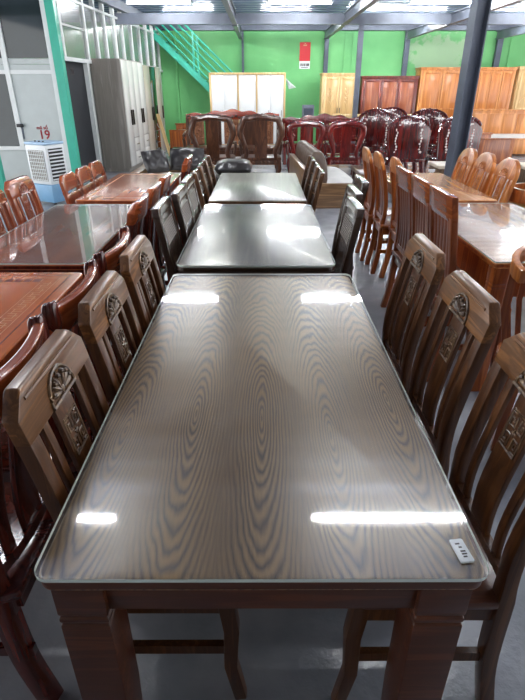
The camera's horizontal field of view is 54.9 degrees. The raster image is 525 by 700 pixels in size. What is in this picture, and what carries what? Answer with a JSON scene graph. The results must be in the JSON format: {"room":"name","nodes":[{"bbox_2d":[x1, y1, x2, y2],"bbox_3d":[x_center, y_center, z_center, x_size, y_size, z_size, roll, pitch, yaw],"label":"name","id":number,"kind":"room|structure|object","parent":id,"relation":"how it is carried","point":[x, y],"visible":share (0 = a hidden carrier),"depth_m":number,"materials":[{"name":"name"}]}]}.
{"room":"store","nodes":[
{"label":"store","id":0,"kind":"room"},
{"bbox_2d":[0,150,67,180],"bbox_3d":[-5.223,-3.317,9.111,3.590,0.553,0.050,0,27,0],"label":"wall","id":1,"kind":"structure","parent":0,"point":[15,163],"depth_m":9.07,"materials":[{"name":"white paint"}]},
{"bbox_2d":[0,74,19,145],"bbox_3d":[-5.647,-4.104,8.679,2.744,1.121,0.010,0,27,0],"label":"window","id":2,"kind":"structure","parent":1,"relation":"in","point":[8,131],"depth_m":8.74,"materials":[{"name":"grey glass"}]},
{"bbox_2d":[0,58,50,69],"bbox_3d":[-5.263,-4.731,8.362,3.510,0.165,0.038,0,27,0],"label":"trim","id":3,"kind":"structure","parent":1,"relation":"attached to","point":[14,63],"depth_m":8.35,"materials":[{"name":"grey metal"}]},
{"bbox_2d":[0,0,71,171],"bbox_3d":[-5.223,-4.471,8.493,3.590,3.170,0.085,0,27,0],"label":"trim","id":4,"kind":"structure","parent":1,"relation":"attached to","point":[6,71],"depth_m":8.43,"materials":[{"name":"white metal"}]},
{"bbox_2d":[0,0,48,57],"bbox_3d":[-5.263,-5.342,8.039,3.510,1.206,0.010,0,27,0],"label":"window","id":5,"kind":"structure","parent":4,"relation":"attached to","point":[21,20],"depth_m":8.13,"materials":[{"name":"grey glass"}]},
{"bbox_2d":[11,74,62,141],"bbox_3d":[-3.852,-4.109,8.689,0.686,1.121,0.035,0,27,0],"label":"door","id":6,"kind":"structure","parent":1,"relation":"attached to","point":[34,93],"depth_m":8.63,"materials":[{"name":"grey metal"}]},
{"bbox_2d":[43,0,80,172],"bbox_3d":[-3.358,-4.474,8.498,0.140,3.170,0.140,0,27,0],"label":"trim","id":7,"kind":"structure","parent":1,"relation":"attached to","point":[50,5],"depth_m":8.43,"materials":[{"name":"teal paint"}]},
{"bbox_2d":[89,64,105,170],"bbox_3d":[-3.297,-4.718,10.310,0.080,1.935,1.000,1,27,3],"label":"wall","id":8,"kind":"structure","parent":0,"point":[89,64],"depth_m":9.96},
{"bbox_2d":[65,61,95,165],"bbox_3d":[-3.349,-4.221,9.352,0.010,1.935,1.100,1,27,3],"label":"door","id":9,"kind":"structure","parent":8,"relation":"in","point":[77,85],"depth_m":9.32,"materials":[{"name":"black metal"}]},
{"bbox_2d":[83,63,102,164],"bbox_3d":[-3.276,-4.459,9.811,0.080,1.935,0.100,1,27,3],"label":"trim","id":10,"kind":"structure","parent":8,"relation":"attached to","point":[86,68],"depth_m":9.71,"materials":[{"name":"white metal"}]},
{"bbox_2d":[55,0,162,71],"bbox_3d":[-3.139,-7.013,11.293,0.092,1.235,7.170,1,27,3],"label":"trim","id":11,"kind":"structure","parent":8,"relation":"attached to","point":[81,5],"depth_m":10.24,"materials":[{"name":"white metal"}]},
{"bbox_2d":[0,143,524,699],"bbox_3d":[1.237,-1.722,6.741,16.500,0.100,20.550,0,27,0],"label":"floor","id":12,"kind":"structure","parent":0,"point":[284,654],"depth_m":1.56,"materials":[{"name":"concrete"}]},
{"bbox_2d":[0,189,17,235],"bbox_3d":[-1.404,-0.483,3.159,0.459,1.002,0.376,0,27,0],"label":"dining chair","id":13,"kind":"object","parent":12,"relation":"on","point":[7,215],"visible":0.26,"depth_m":3.11,"materials":[{"name":"red wood"}]},
{"bbox_2d":[4,175,43,225],"bbox_3d":[-1.405,-0.686,3.550,0.459,1.002,0.376,0,27,0],"label":"dining chair","id":14,"kind":"object","parent":12,"relation":"on","point":[14,188],"visible":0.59,"depth_m":3.34,"materials":[{"name":"red wood"}]},
{"bbox_2d":[0,314,68,699],"bbox_3d":[-0.756,0.447,1.345,0.463,1.020,0.408,0,27,0],"label":"dining chair","id":15,"kind":"object","parent":12,"relation":"on","point":[26,523],"visible":0.5,"depth_m":1.27,"materials":[{"name":"red wood"}]},
{"bbox_2d":[0,272,82,367],"bbox_3d":[-1.168,0.402,1.710,0.670,0.760,1.870,0,27,0],"label":"dining table","id":16,"kind":"object","parent":12,"relation":"on","point":[22,294],"visible":0.58,"depth_m":2.09,"materials":[{"name":"red wood"}]},
{"bbox_2d":[24,140,71,204],"bbox_3d":[-3.114,-2.594,7.375,0.425,0.867,0.364,14,30,25],"label":"cooler","id":17,"kind":"object","parent":12,"relation":"on","point":[46,158],"visible":0.83,"depth_m":7.22,"materials":[{"name":"white paint"}]},
{"bbox_2d":[28,150,48,181],"bbox_3d":[-3.195,-2.625,7.191,0.310,0.410,0.008,14,30,25],"label":"grille","id":18,"kind":"object","parent":17,"relation":"attached to","point":[37,159],"depth_m":7.18,"materials":[{"name":"white plastic"}]},
{"bbox_2d":[0,259,110,498],"bbox_3d":[-0.757,0.235,1.754,0.463,1.020,0.408,0,27,0],"label":"dining chair","id":19,"kind":"object","parent":12,"relation":"on","point":[63,313],"visible":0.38,"depth_m":1.54,"materials":[{"name":"red wood"}]},
{"bbox_2d":[0,225,125,282],"bbox_3d":[-1.186,-0.401,3.259,0.640,0.760,1.400,0,27,0],"label":"dining table","id":20,"kind":"object","parent":12,"relation":"on","point":[3,268],"visible":0.06,"depth_m":2.47,"materials":[{"name":"red wood"}]},
{"bbox_2d":[0,204,130,264],"bbox_3d":[-1.186,-0.742,3.082,0.646,0.008,1.408,0,27,0],"label":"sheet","id":21,"kind":"object","parent":20,"relation":"on","point":[62,234],"visible":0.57,"depth_m":2.94,"materials":[{"name":"clear glass"}]},
{"bbox_2d":[59,171,83,203],"bbox_3d":[-1.356,-1.004,4.252,0.457,0.922,0.364,0,27,0],"label":"dining chair","id":22,"kind":"object","parent":12,"relation":"on","point":[68,181],"visible":0.25,"depth_m":4.04,"materials":[{"name":"red wood"}]},
{"bbox_2d":[75,165,96,193],"bbox_3d":[-1.356,-1.179,4.590,0.457,0.922,0.364,0,27,0],"label":"dining chair","id":23,"kind":"object","parent":12,"relation":"on","point":[84,174],"visible":0.27,"depth_m":4.40,"materials":[{"name":"red wood"}]},
{"bbox_2d":[88,160,107,186],"bbox_3d":[-1.357,-1.350,4.918,0.457,0.922,0.364,0,27,0],"label":"dining chair","id":24,"kind":"object","parent":12,"relation":"on","point":[96,166],"visible":0.25,"depth_m":4.73,"materials":[{"name":"red wood"}]},
{"bbox_2d":[71,226,132,412],"bbox_3d":[-0.758,0.021,2.166,0.463,1.020,0.408,0,27,0],"label":"dining chair","id":25,"kind":"object","parent":12,"relation":"on","point":[109,260],"visible":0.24,"depth_m":1.90,"materials":[{"name":"red wood"}]},
{"bbox_2d":[78,271,144,410],"bbox_3d":[-0.276,0.250,1.745,0.464,1.002,0.380,0,27,0],"label":"dining chair","id":26,"kind":"object","parent":12,"relation":"on","point":[98,311],"visible":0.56,"depth_m":1.51,"materials":[{"name":"brown wood"}]},
{"bbox_2d":[110,24,121,58],"bbox_3d":[-3.227,-5.849,11.604,0.140,2.753,0.120,0,27,0],"label":"trim","id":27,"kind":"structure","parent":12,"relation":"on","point":[117,30],"depth_m":11.07,"materials":[{"name":"white metal"}]},
{"bbox_2d":[108,13,524,24],"bbox_3d":[3.075,-7.166,10.935,12.800,0.200,0.120,0,27,0],"label":"ceiling beam","id":28,"kind":"structure","parent":27,"relation":"on","point":[123,18],"depth_m":10.88,"materials":[{"name":"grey metal"}]},
{"bbox_2d":[342,0,378,23],"bbox_3d":[1.781,-5.645,8.009,0.100,0.200,6.410,0,27,0],"label":"trim","id":29,"kind":"structure","parent":28,"relation":"attached to","point":[359,6],"depth_m":9.43,"materials":[{"name":"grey metal"}]},
{"bbox_2d":[406,25,450,38],"bbox_3d":[4.072,-8.001,12.576,0.100,0.200,3.500,0,27,0],"label":"trim","id":30,"kind":"structure","parent":28,"relation":"attached to","point":[423,29],"depth_m":12.79,"materials":[{"name":"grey metal"}]},
{"bbox_2d":[449,0,524,23],"bbox_3d":[4.081,-5.647,8.013,0.100,0.200,6.410,0,27,0],"label":"trim","id":31,"kind":"structure","parent":28,"relation":"attached to","point":[460,15],"depth_m":9.97,"materials":[{"name":"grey metal"}]},
{"bbox_2d":[496,25,524,38],"bbox_3d":[6.572,-8.004,12.581,0.100,0.200,3.500,0,27,0],"label":"trim","id":32,"kind":"structure","parent":28,"relation":"attached to","point":[517,30],"depth_m":13.30,"materials":[{"name":"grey metal"}]},
{"bbox_2d":[90,58,149,171],"bbox_3d":[-2.905,-4.929,10.626,0.620,2.020,1.550,1,27,3],"label":"wardrobe","id":33,"kind":"object","parent":12,"relation":"on","point":[118,84],"visible":0.91,"depth_m":10.08,"materials":[{"name":"grey wood"}]},
{"bbox_2d":[2,329,246,699],"bbox_3d":[-0.277,0.457,1.346,0.464,1.002,0.380,0,27,0],"label":"dining chair","id":34,"kind":"object","parent":12,"relation":"on","point":[40,391],"visible":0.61,"depth_m":1.16,"materials":[{"name":"brown wood"}]},
{"bbox_2d":[75,173,180,218],"bbox_3d":[-1.119,-1.112,4.620,0.620,0.770,1.370,0,27,0],"label":"dining table","id":35,"kind":"object","parent":12,"relation":"on","point":[123,188],"visible":0.33,"depth_m":4.32,"materials":[{"name":"red wood"}]},
{"bbox_2d":[111,193,148,345],"bbox_3d":[-0.837,-0.341,2.863,0.459,1.022,0.370,0,27,0],"label":"dining chair","id":36,"kind":"object","parent":12,"relation":"on","point":[136,222],"visible":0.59,"depth_m":2.57,"materials":[{"name":"red wood"}]},
{"bbox_2d":[120,235,165,339],"bbox_3d":[-0.275,0.043,2.145,0.464,1.002,0.380,0,27,0],"label":"dining chair","id":37,"kind":"object","parent":12,"relation":"on","point":[139,269],"visible":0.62,"depth_m":1.91,"materials":[{"name":"brown wood"}]},
{"bbox_2d":[142,65,165,151],"bbox_3d":[-2.821,-5.643,12.047,0.620,1.980,1.570,1,27,3],"label":"wardrobe","id":38,"kind":"object","parent":12,"relation":"on","point":[151,74],"visible":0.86,"depth_m":11.86,"materials":[{"name":"grey wood"}]},
{"bbox_2d":[146,181,163,277],"bbox_3d":[-0.837,-0.518,3.205,0.459,1.022,0.370,0,27,0],"label":"dining chair","id":39,"kind":"object","parent":12,"relation":"on","point":[154,192],"visible":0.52,"depth_m":2.98,"materials":[{"name":"red wood"}]},
{"bbox_2d":[157,172,170,293],"bbox_3d":[-0.838,-0.696,3.548,0.459,1.022,0.370,0,27,0],"label":"dining chair","id":40,"kind":"object","parent":12,"relation":"on","point":[165,185],"visible":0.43,"depth_m":3.38,"materials":[{"name":"red wood"}]},
{"bbox_2d":[151,196,183,284],"bbox_3d":[-0.320,-0.323,2.850,0.462,1.002,0.380,0,27,0],"label":"dining chair","id":41,"kind":"object","parent":12,"relation":"on","point":[163,215],"visible":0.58,"depth_m":2.62,"materials":[{"name":"brown paint"}]},
{"bbox_2d":[131,164,213,195],"bbox_3d":[-1.376,-2.634,7.936,1.160,0.420,1.020,0,27,0],"label":"sofa","id":42,"kind":"object","parent":12,"relation":"on","point":[141,169],"visible":0.03,"depth_m":7.91,"materials":[{"name":"black leather"}]},
{"bbox_2d":[141,150,169,172],"bbox_3d":[-1.637,-2.891,7.735,0.420,0.316,0.260,-21,34,-35],"label":"cushion","id":43,"kind":"object","parent":42,"relation":"on","point":[155,161],"visible":1,"depth_m":7.65,"materials":[{"name":"black leather"}]},
{"bbox_2d":[169,147,204,170],"bbox_3d":[-1.186,-2.996,7.930,0.560,0.329,0.255,0,27,0],"label":"cushion","id":44,"kind":"object","parent":42,"relation":"on","point":[177,156],"visible":0.84,"depth_m":7.85,"materials":[{"name":"black leather"}]},
{"bbox_2d":[171,184,195,247],"bbox_3d":[-0.286,-0.505,3.201,0.462,1.002,0.380,0,27,0],"label":"dining chair","id":45,"kind":"object","parent":12,"relation":"on","point":[181,202],"visible":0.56,"depth_m":2.95,"materials":[{"name":"brown paint"}]},
{"bbox_2d":[176,154,192,249],"bbox_3d":[-0.820,-1.169,4.461,0.459,1.022,0.370,0,27,0],"label":"dining chair","id":46,"kind":"object","parent":12,"relation":"on","point":[187,163],"visible":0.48,"depth_m":4.14,"materials":[{"name":"red wood"}]},
{"bbox_2d":[169,123,203,147],"bbox_3d":[-2.180,-6.206,14.632,0.840,0.600,1.330,0,27,0],"label":"bed","id":47,"kind":"object","parent":12,"relation":"on","point":[176,137],"visible":0.52,"depth_m":14.10,"materials":[{"name":"brown wood"}]},
{"bbox_2d":[146,25,232,92],"bbox_3d":[-1.512,-7.554,14.592,3.403,3.102,0.561,0,27,0],"label":"staircase","id":48,"kind":"structure","parent":12,"relation":"on","point":[175,54],"depth_m":13.96,"materials":[{"name":"teal metal"}]},
{"bbox_2d":[180,174,201,224],"bbox_3d":[-0.289,-0.684,3.547,0.462,1.002,0.380,0,27,0],"label":"dining chair","id":49,"kind":"object","parent":12,"relation":"on","point":[188,180],"visible":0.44,"depth_m":3.39,"materials":[{"name":"brown paint"}]},
{"bbox_2d":[192,167,210,211],"bbox_3d":[-0.308,-1.007,4.225,0.482,0.952,0.380,0,27,0],"label":"dining chair","id":50,"kind":"object","parent":12,"relation":"on","point":[201,186],"visible":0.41,"depth_m":4.10,"materials":[{"name":"brown paint"}]},
{"bbox_2d":[198,161,213,196],"bbox_3d":[-0.309,-1.187,4.571,0.482,0.952,0.380,0,27,0],"label":"dining chair","id":51,"kind":"object","parent":12,"relation":"on","point":[203,164],"visible":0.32,"depth_m":4.51,"materials":[{"name":"brown paint"}]},
{"bbox_2d":[188,114,236,164],"bbox_3d":[-0.889,-3.705,9.250,0.842,1.161,0.661,0,27,0],"label":"carved armchair","id":52,"kind":"object","parent":12,"relation":"on","point":[211,120],"visible":0.56,"depth_m":8.90,"materials":[{"name":"brown wood"}]},
{"bbox_2d":[182,109,279,168],"bbox_3d":[-0.642,-4.514,10.787,2.070,1.135,0.620,0,27,0],"label":"bench","id":53,"kind":"object","parent":12,"relation":"on","point":[249,129],"visible":0.36,"depth_m":10.88,"materials":[{"name":"brown wood"}]},
{"bbox_2d":[214,158,252,180],"bbox_3d":[-0.436,-2.627,7.761,0.580,0.570,0.600,0,27,0],"label":"ottoman","id":54,"kind":"object","parent":12,"relation":"on","point":[230,165],"visible":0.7,"depth_m":7.45,"materials":[{"name":"black leather"}]},
{"bbox_2d":[209,73,285,144],"bbox_3d":[-0.409,-6.745,14.262,2.078,1.899,0.567,0,27,0],"label":"wardrobe","id":55,"kind":"object","parent":12,"relation":"on","point":[259,93],"visible":0.59,"depth_m":13.84,"materials":[{"name":"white wood"}]},
{"bbox_2d":[178,206,334,275],"bbox_3d":[-0.033,-0.393,3.243,0.770,0.760,1.440,0,27,0],"label":"dining table","id":56,"kind":"object","parent":12,"relation":"on","point":[222,235],"visible":0.5,"depth_m":2.82,"materials":[{"name":"brown paint"}]},
{"bbox_2d":[177,204,334,266],"bbox_3d":[-0.033,-0.734,3.066,0.776,0.008,1.448,0,27,0],"label":"sheet","id":57,"kind":"object","parent":56,"relation":"on","point":[208,204],"visible":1,"depth_m":2.58,"materials":[{"name":"clear glass"}]},
{"bbox_2d":[208,173,306,205],"bbox_3d":[-0.039,-1.110,4.617,0.750,0.770,1.420,0,27,0],"label":"dining table","id":58,"kind":"object","parent":12,"relation":"on","point":[230,188],"visible":0.52,"depth_m":4.19,"materials":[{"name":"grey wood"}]},
{"bbox_2d":[237,113,284,172],"bbox_3d":[-0.029,-3.708,9.251,0.842,1.164,0.661,0,27,0],"label":"carved armchair","id":59,"kind":"object","parent":12,"relation":"on","point":[260,157],"visible":0.93,"depth_m":8.97,"materials":[{"name":"brown wood"}]},
{"bbox_2d":[39,276,483,699],"bbox_3d":[-0.003,0.368,1.776,0.800,0.760,1.615,0,27,0],"label":"dining table","id":60,"kind":"object","parent":12,"relation":"on","point":[260,427],"visible":0.97,"depth_m":1.09,"materials":[{"name":"brown wood"}]},
{"bbox_2d":[34,273,488,582],"bbox_3d":[-0.003,0.027,1.599,0.808,0.008,1.627,0,27,0],"label":"sheet","id":61,"kind":"object","parent":60,"relation":"on","point":[68,497],"visible":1,"depth_m":0.88,"materials":[{"name":"clear glass"}]},
{"bbox_2d":[449,539,473,563],"bbox_3d":[0.365,0.368,0.926,0.026,0.005,0.052,-3,28,-6],"label":"price tag","id":62,"kind":"object","parent":61,"relation":"on","point":[459,547],"visible":1,"depth_m":0.92,"materials":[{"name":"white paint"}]},
{"bbox_2d":[285,119,325,172],"bbox_3d":[0.771,-3.688,9.319,0.704,1.068,0.661,0,27,0],"label":"carved armchair","id":63,"kind":"object","parent":12,"relation":"on","point":[305,125],"visible":0.6,"depth_m":8.93,"materials":[{"name":"red wood"}]},
{"bbox_2d":[304,160,318,205],"bbox_3d":[0.246,-1.187,4.572,0.482,0.952,0.380,0,27,0],"label":"dining chair","id":64,"kind":"object","parent":12,"relation":"on","point":[314,164],"visible":0.19,"depth_m":4.52,"materials":[{"name":"brown paint"}]},
{"bbox_2d":[306,166,324,213],"bbox_3d":[0.247,-1.008,4.226,0.482,0.952,0.380,0,27,0],"label":"dining chair","id":65,"kind":"object","parent":12,"relation":"on","point":[319,173],"visible":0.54,"depth_m":4.09,"materials":[{"name":"brown paint"}]},
{"bbox_2d":[282,113,358,164],"bbox_3d":[1.397,-4.743,11.348,1.970,1.025,0.620,0,27,0],"label":"bench","id":66,"kind":"object","parent":12,"relation":"on","point":[325,118],"visible":0.35,"depth_m":11.38,"materials":[{"name":"red wood"}]},
{"bbox_2d":[289,140,352,207],"bbox_3d":[0.944,-2.804,7.899,0.860,0.756,1.940,-1,27,-3],"label":"sofa","id":67,"kind":"object","parent":12,"relation":"on","point":[335,181],"visible":0.58,"depth_m":7.20,"materials":[{"name":"brown wood"}]},
{"bbox_2d":[327,166,352,182],"bbox_3d":[1.014,-2.736,7.939,0.660,0.140,1.760,-1,27,-3],"label":"seat cushion","id":68,"kind":"object","parent":67,"relation":"on","point":[335,175],"depth_m":7.47,"materials":[{"name":"white fabric"}]},
{"bbox_2d":[319,73,354,141],"bbox_3d":[2.159,-6.963,14.681,1.043,1.900,0.631,0,27,0],"label":"wardrobe","id":69,"kind":"object","parent":12,"relation":"on","point":[336,89],"visible":0.5,"depth_m":14.24,"materials":[{"name":"brown wood"}]},
{"bbox_2d":[324,119,366,175],"bbox_3d":[1.491,-3.689,9.320,0.704,1.068,0.661,0,27,0],"label":"carved armchair","id":70,"kind":"object","parent":12,"relation":"on","point":[344,158],"visible":0.93,"depth_m":9.05,"materials":[{"name":"red wood"}]},
{"bbox_2d":[332,184,362,252],"bbox_3d":[0.334,-0.503,3.198,0.462,1.002,0.380,0,27,0],"label":"dining chair","id":71,"kind":"object","parent":12,"relation":"on","point":[351,189],"visible":0.16,"depth_m":3.09,"materials":[{"name":"brown paint"}]},
{"bbox_2d":[331,196,364,276],"bbox_3d":[0.275,-0.324,2.852,0.462,1.002,0.380,0,27,0],"label":"dining chair","id":72,"kind":"object","parent":12,"relation":"on","point":[352,215],"visible":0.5,"depth_m":2.64,"materials":[{"name":"brown paint"}]},
{"bbox_2d":[329,174,368,282],"bbox_3d":[0.443,-0.683,3.544,0.462,1.002,0.380,0,27,0],"label":"dining chair","id":73,"kind":"object","parent":12,"relation":"on","point":[359,181],"visible":0.2,"depth_m":3.31,"materials":[{"name":"brown paint"}]},
{"bbox_2d":[350,24,364,153],"bbox_3d":[2.156,-5.854,11.613,0.110,2.753,0.100,0,27,0],"label":"trim","id":74,"kind":"structure","parent":12,"relation":"on","point":[361,26],"depth_m":11.35,"materials":[{"name":"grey metal"}]},
{"bbox_2d":[354,108,393,164],"bbox_3d":[2.279,-4.159,10.090,0.814,1.202,0.575,0,27,0],"label":"armchair","id":75,"kind":"object","parent":12,"relation":"on","point":[377,121],"visible":0.42,"depth_m":10.16,"materials":[{"name":"red paint"}]},
{"bbox_2d":[355,147,393,260],"bbox_3d":[1.177,-1.414,4.912,0.468,1.042,0.380,0,27,0],"label":"dining chair","id":76,"kind":"object","parent":12,"relation":"on","point":[368,168],"visible":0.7,"depth_m":4.87,"materials":[{"name":"brown wood"}]},
{"bbox_2d":[364,151,393,273],"bbox_3d":[1.208,-1.235,4.566,0.468,1.042,0.380,0,27,0],"label":"dining chair","id":77,"kind":"object","parent":12,"relation":"on","point":[381,221],"visible":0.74,"depth_m":4.53,"materials":[{"name":"brown wood"}]},
{"bbox_2d":[358,76,419,113],"bbox_3d":[3.570,-6.934,14.700,1.618,1.830,0.631,0,27,0],"label":"wardrobe","id":78,"kind":"object","parent":12,"relation":"on","point":[382,92],"visible":0.52,"depth_m":14.23,"materials":[{"name":"brown wood"}]},
{"bbox_2d":[379,157,402,287],"bbox_3d":[1.269,-1.056,4.220,0.468,1.042,0.380,0,27,0],"label":"dining chair","id":79,"kind":"object","parent":12,"relation":"on","point":[394,161],"visible":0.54,"depth_m":4.29,"materials":[{"name":"brown wood"}]},
{"bbox_2d":[379,115,430,172],"bbox_3d":[2.483,-3.524,8.916,0.773,1.155,0.575,0,27,0],"label":"armchair","id":80,"kind":"object","parent":12,"relation":"on","point":[408,136],"visible":0.98,"depth_m":8.59,"materials":[{"name":"red paint"}]},
{"bbox_2d":[381,233,444,401],"bbox_3d":[0.422,0.033,2.164,0.464,1.002,0.380,0,27,0],"label":"dining chair","id":81,"kind":"object","parent":12,"relation":"on","point":[427,260],"visible":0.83,"depth_m":2.00,"materials":[{"name":"brown wood"}]},
{"bbox_2d":[380,165,456,307],"bbox_3d":[1.149,-0.729,3.578,0.450,1.052,0.380,0,27,0],"label":"dining chair","id":82,"kind":"object","parent":12,"relation":"on","point":[403,175],"visible":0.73,"depth_m":3.54,"materials":[{"name":"orange wood"}]},
{"bbox_2d":[403,108,447,168],"bbox_3d":[3.303,-4.209,10.186,0.855,1.203,0.575,7,28,13],"label":"armchair","id":83,"kind":"object","parent":12,"relation":"on","point":[435,117],"visible":0.26,"depth_m":10.20,"materials":[{"name":"red paint"}]},
{"bbox_2d":[331,333,524,699],"bbox_3d":[0.424,0.466,1.329,0.464,1.002,0.380,0,27,0],"label":"dining chair","id":84,"kind":"object","parent":12,"relation":"on","point":[493,601],"visible":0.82,"depth_m":1.26,"materials":[{"name":"brown wood"}]},
{"bbox_2d":[395,174,468,337],"bbox_3d":[1.150,-0.544,3.223,0.450,1.052,0.380,0,27,0],"label":"dining chair","id":85,"kind":"object","parent":12,"relation":"on","point":[419,185],"visible":0.3,"depth_m":3.07,"materials":[{"name":"orange wood"}]},
{"bbox_2d":[374,173,496,250],"bbox_3d":[1.471,-1.116,4.628,0.640,0.770,1.400,0,27,0],"label":"dining table","id":86,"kind":"object","parent":12,"relation":"on","point":[466,194],"visible":0.17,"depth_m":4.32,"materials":[{"name":"brown wood"}]},
{"bbox_2d":[414,67,460,121],"bbox_3d":[5.002,-7.028,14.654,1.253,2.040,0.631,0,27,0],"label":"wardrobe","id":87,"kind":"object","parent":12,"relation":"on","point":[437,86],"visible":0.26,"depth_m":14.18,"materials":[{"name":"brown wood"}]},
{"bbox_2d":[424,116,482,172],"bbox_3d":[3.315,-3.526,8.915,0.817,1.161,0.575,-3,28,-5],"label":"armchair","id":88,"kind":"object","parent":12,"relation":"on","point":[475,133],"visible":0.52,"depth_m":8.58,"materials":[{"name":"red paint"}]},
{"bbox_2d":[407,270,500,485],"bbox_3d":[0.423,0.249,1.746,0.464,1.002,0.380,0,27,0],"label":"dining chair","id":89,"kind":"object","parent":12,"relation":"on","point":[473,309],"visible":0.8,"depth_m":1.58,"materials":[{"name":"brown wood"}]},
{"bbox_2d":[451,147,477,184],"bbox_3d":[1.719,-1.415,4.925,0.480,1.032,0.380,0,27,0],"label":"dining chair","id":90,"kind":"object","parent":12,"relation":"on","point":[468,156],"visible":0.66,"depth_m":4.73,"materials":[{"name":"brown wood"}]},
{"bbox_2d":[444,0,491,179],"bbox_3d":[2.267,-2.953,5.570,0.150,3.165,0.160,-3,28,-6],"label":"column","id":91,"kind":"structure","parent":12,"relation":"on","point":[479,13],"depth_m":5.54,"materials":[{"name":"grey metal"}]},
{"bbox_2d":[424,185,511,381],"bbox_3d":[1.151,-0.365,2.877,0.450,1.052,0.380,0,27,0],"label":"dining chair","id":92,"kind":"object","parent":12,"relation":"on","point":[443,205],"visible":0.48,"depth_m":2.69,"materials":[{"name":"orange wood"}]},
{"bbox_2d":[414,223,524,390],"bbox_3d":[1.499,-0.419,3.295,0.710,0.760,1.430,0,27,0],"label":"dining table","id":93,"kind":"object","parent":12,"relation":"on","point":[499,244],"visible":0.27,"depth_m":2.78,"materials":[{"name":"brown wood"}]},
{"bbox_2d":[458,203,524,262],"bbox_3d":[1.499,-0.761,3.118,0.716,0.008,1.438,0,27,0],"label":"sheet","id":94,"kind":"object","parent":93,"relation":"on","point":[510,215],"visible":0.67,"depth_m":3.38,"materials":[{"name":"clear glass"}]},
{"bbox_2d":[466,152,496,193],"bbox_3d":[1.730,-1.236,4.578,0.480,1.032,0.380,0,27,0],"label":"dining chair","id":95,"kind":"object","parent":12,"relation":"on","point":[485,163],"visible":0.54,"depth_m":4.37,"materials":[{"name":"brown wood"}]},
{"bbox_2d":[474,67,517,108],"bbox_3d":[6.364,-7.029,14.656,1.394,2.040,0.631,0,27,0],"label":"wardrobe","id":96,"kind":"object","parent":12,"relation":"on","point":[495,84],"visible":0.22,"depth_m":14.17,"materials":[{"name":"brown wood"}]},
{"bbox_2d":[477,132,515,163],"bbox_3d":[4.877,-4.555,11.447,1.040,0.600,1.330,0,27,0],"label":"bed","id":97,"kind":"object","parent":12,"relation":"on","point":[502,148],"visible":0.34,"depth_m":10.84,"materials":[{"name":"brown wood"}]},
{"bbox_2d":[472,109,524,153],"bbox_3d":[6.433,-5.652,13.107,1.720,1.020,1.480,0,27,0],"label":"bed","id":98,"kind":"object","parent":12,"relation":"on","point":[503,123],"visible":0.43,"depth_m":13.54,"materials":[{"name":"brown wood"}]},
{"bbox_2d":[485,158,520,202],"bbox_3d":[1.751,-1.052,4.223,0.480,1.032,0.380,0,27,0],"label":"dining chair","id":99,"kind":"object","parent":12,"relation":"on","point":[508,168],"visible":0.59,"depth_m":4.02,"materials":[{"name":"brown wood"}]},
{"bbox_2d":[488,245,524,450],"bbox_3d":[1.290,0.027,2.260,0.500,0.921,0.475,9,29,18],"label":"dining chair","id":100,"kind":"object","parent":12,"relation":"on","point":[517,270],"visible":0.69,"depth_m":2.27,"materials":[{"name":"brown wood"}]},
{"bbox_2d":[508,183,524,207],"bbox_3d":[2.192,-0.913,4.172,0.460,0.830,0.460,0,27,0],"label":"barrel chair","id":101,"kind":"object","parent":12,"relation":"on","point":[517,197],"visible":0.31,"depth_m":3.94,"materials":[{"name":"brown wood"}]},
{"bbox_2d":[509,66,524,108],"bbox_3d":[7.729,-7.039,14.654,1.260,2.060,0.631,0,27,0],"label":"wardrobe","id":102,"kind":"object","parent":12,"relation":"on","point":[517,101],"visible":0.2,"depth_m":14.23,"materials":[{"name":"brown wood"}]},
{"bbox_2d":[58,0,524,21],"bbox_3d":[1.237,-4.691,5.309,16.500,0.150,20.740,0,27,0],"label":"ceiling","id":103,"kind":"structure","parent":0,"point":[69,12],"depth_m":11.74,"materials":[{"name":"metal"}]},
{"bbox_2d":[95,0,160,27],"bbox_3d":[-3.037,-7.411,10.912,0.112,0.165,6.870,1,27,3],"label":"trim","id":104,"kind":"structure","parent":103,"relation":"attached to","point":[118,5],"depth_m":10.72,"materials":[{"name":"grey metal"}]},
{"bbox_2d":[62,22,524,142],"bbox_3d":[1.217,-7.947,15.003,16.500,3.350,0.150,0,27,0],"label":"wall","id":105,"kind":"structure","parent":0,"point":[264,51],"depth_m":14.61,"materials":[{"name":"green paint"}]},
{"bbox_2d":[299,42,310,68],"bbox_3d":[1.225,-8.514,14.611,0.310,0.670,0.022,0,27,0],"label":"wall calendar","id":106,"kind":"object","parent":105,"relation":"attached to","point":[304,56],"visible":1,"depth_m":14.61,"materials":[{"name":"red paper"}]},
{"bbox_2d":[142,25,518,30],"bbox_3d":[3.068,-9.023,14.112,12.800,0.160,0.150,0,27,0],"label":"trim","id":107,"kind":"structure","parent":105,"relation":"attached to","point":[192,27],"depth_m":14.06,"materials":[{"name":"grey metal"}]},
{"bbox_2d":[401,31,409,75],"bbox_3d":[4.126,-7.745,14.939,0.140,3.050,0.119,0,27,0],"label":"trim","id":108,"kind":"structure","parent":105,"relation":"attached to","point":[406,41],"depth_m":14.52,"materials":[{"name":"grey metal"}]},
{"bbox_2d":[492,38,503,66],"bbox_3d":[6.768,-7.747,14.944,0.160,3.050,0.119,0,27,0],"label":"trim","id":109,"kind":"structure","parent":105,"relation":"attached to","point":[499,42],"depth_m":14.49,"materials":[{"name":"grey metal"}]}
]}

